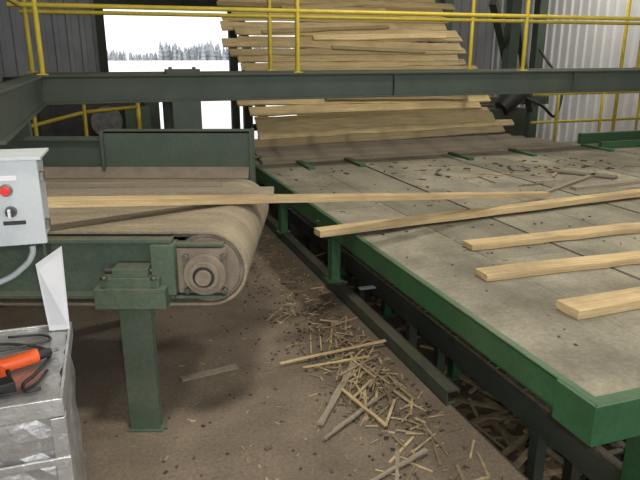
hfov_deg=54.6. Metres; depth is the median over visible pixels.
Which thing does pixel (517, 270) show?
board
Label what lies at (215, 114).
ground
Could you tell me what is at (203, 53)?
treeline
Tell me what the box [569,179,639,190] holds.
board
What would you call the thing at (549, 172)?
debris
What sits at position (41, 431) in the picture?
metal box
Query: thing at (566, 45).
wall
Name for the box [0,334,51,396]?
power cable
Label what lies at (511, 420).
debris
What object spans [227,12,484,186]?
conveyor
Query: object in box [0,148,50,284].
control box
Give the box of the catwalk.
[0,0,639,145]
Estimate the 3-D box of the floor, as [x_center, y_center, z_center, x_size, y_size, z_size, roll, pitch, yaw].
[0.549,0.463,5.974,13.600,0.700,17.000,-6,17,-18]
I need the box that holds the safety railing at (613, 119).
[530,0,639,141]
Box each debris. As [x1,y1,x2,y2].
[277,153,639,345]
[315,252,589,479]
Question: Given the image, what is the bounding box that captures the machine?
[2,76,160,135]
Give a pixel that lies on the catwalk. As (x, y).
(181, 92)
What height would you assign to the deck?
1.340 m
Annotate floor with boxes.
[0,155,588,479]
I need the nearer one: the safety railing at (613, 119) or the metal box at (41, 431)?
the metal box at (41, 431)
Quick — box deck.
[255,130,639,479]
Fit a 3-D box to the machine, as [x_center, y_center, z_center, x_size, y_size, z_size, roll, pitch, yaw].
[-4.170,-1.699,9.373,3.400,1.500,2.000,-6,17,-18]
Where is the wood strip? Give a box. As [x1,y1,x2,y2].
[180,339,428,479]
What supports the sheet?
on the metal box at (41, 431)
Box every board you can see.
[46,184,273,196]
[47,191,550,207]
[314,189,639,237]
[462,222,639,250]
[475,250,639,281]
[543,173,597,192]
[551,169,617,178]
[555,287,639,319]
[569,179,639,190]
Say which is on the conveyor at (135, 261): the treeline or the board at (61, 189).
the board at (61, 189)
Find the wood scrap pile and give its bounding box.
[221,233,502,479]
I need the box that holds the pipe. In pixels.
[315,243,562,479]
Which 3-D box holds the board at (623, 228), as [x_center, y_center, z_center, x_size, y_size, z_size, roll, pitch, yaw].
[2.194,-0.084,4.405,2.623,0.036,0.143,-5,17,-18]
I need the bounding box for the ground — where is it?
[108,57,293,138]
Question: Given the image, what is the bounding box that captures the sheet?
[36,246,69,330]
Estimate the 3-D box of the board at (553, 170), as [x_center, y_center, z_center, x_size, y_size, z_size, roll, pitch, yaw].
[2.750,-0.690,6.473,0.640,0.020,0.127,13,21,37]
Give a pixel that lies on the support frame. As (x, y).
(605, 461)
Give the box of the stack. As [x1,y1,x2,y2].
[216,0,570,164]
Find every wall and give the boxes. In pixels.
[0,0,493,95]
[489,0,639,141]
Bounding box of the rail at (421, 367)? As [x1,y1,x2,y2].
[265,213,459,405]
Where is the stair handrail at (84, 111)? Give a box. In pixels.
[31,103,141,135]
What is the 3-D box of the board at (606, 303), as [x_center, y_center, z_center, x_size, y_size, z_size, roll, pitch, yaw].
[2.259,0.217,3.380,2.294,0.045,0.159,-6,18,-20]
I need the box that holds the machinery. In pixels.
[427,0,562,137]
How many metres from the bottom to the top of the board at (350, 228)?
0.045 m
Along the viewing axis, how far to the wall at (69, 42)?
12.07 m
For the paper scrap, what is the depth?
4.75 m
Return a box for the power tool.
[0,348,58,393]
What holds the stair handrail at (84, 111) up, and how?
on the floor
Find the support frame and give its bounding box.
[270,203,626,479]
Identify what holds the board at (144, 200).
on the deck
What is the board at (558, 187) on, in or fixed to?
on the deck
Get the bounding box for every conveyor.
[0,128,268,431]
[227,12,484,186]
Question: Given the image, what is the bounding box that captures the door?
[93,0,304,71]
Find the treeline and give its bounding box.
[107,39,294,60]
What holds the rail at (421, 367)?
on the floor
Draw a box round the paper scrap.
[358,285,375,289]
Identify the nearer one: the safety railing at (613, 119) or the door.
the safety railing at (613, 119)
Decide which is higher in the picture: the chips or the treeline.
the treeline
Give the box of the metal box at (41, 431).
[0,321,86,479]
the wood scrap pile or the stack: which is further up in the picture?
the stack
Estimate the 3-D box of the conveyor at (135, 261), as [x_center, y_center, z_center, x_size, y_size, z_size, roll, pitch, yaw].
[-2.263,0.116,3.585,3.844,1.330,1.656,0,17,0]
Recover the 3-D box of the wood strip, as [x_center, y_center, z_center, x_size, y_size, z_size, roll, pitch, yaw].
[-0.153,0.894,3.203,1.321,0.054,1.631,0,17,0]
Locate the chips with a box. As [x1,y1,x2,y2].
[83,257,428,479]
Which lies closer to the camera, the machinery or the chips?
the chips
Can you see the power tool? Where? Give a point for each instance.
(8, 364)

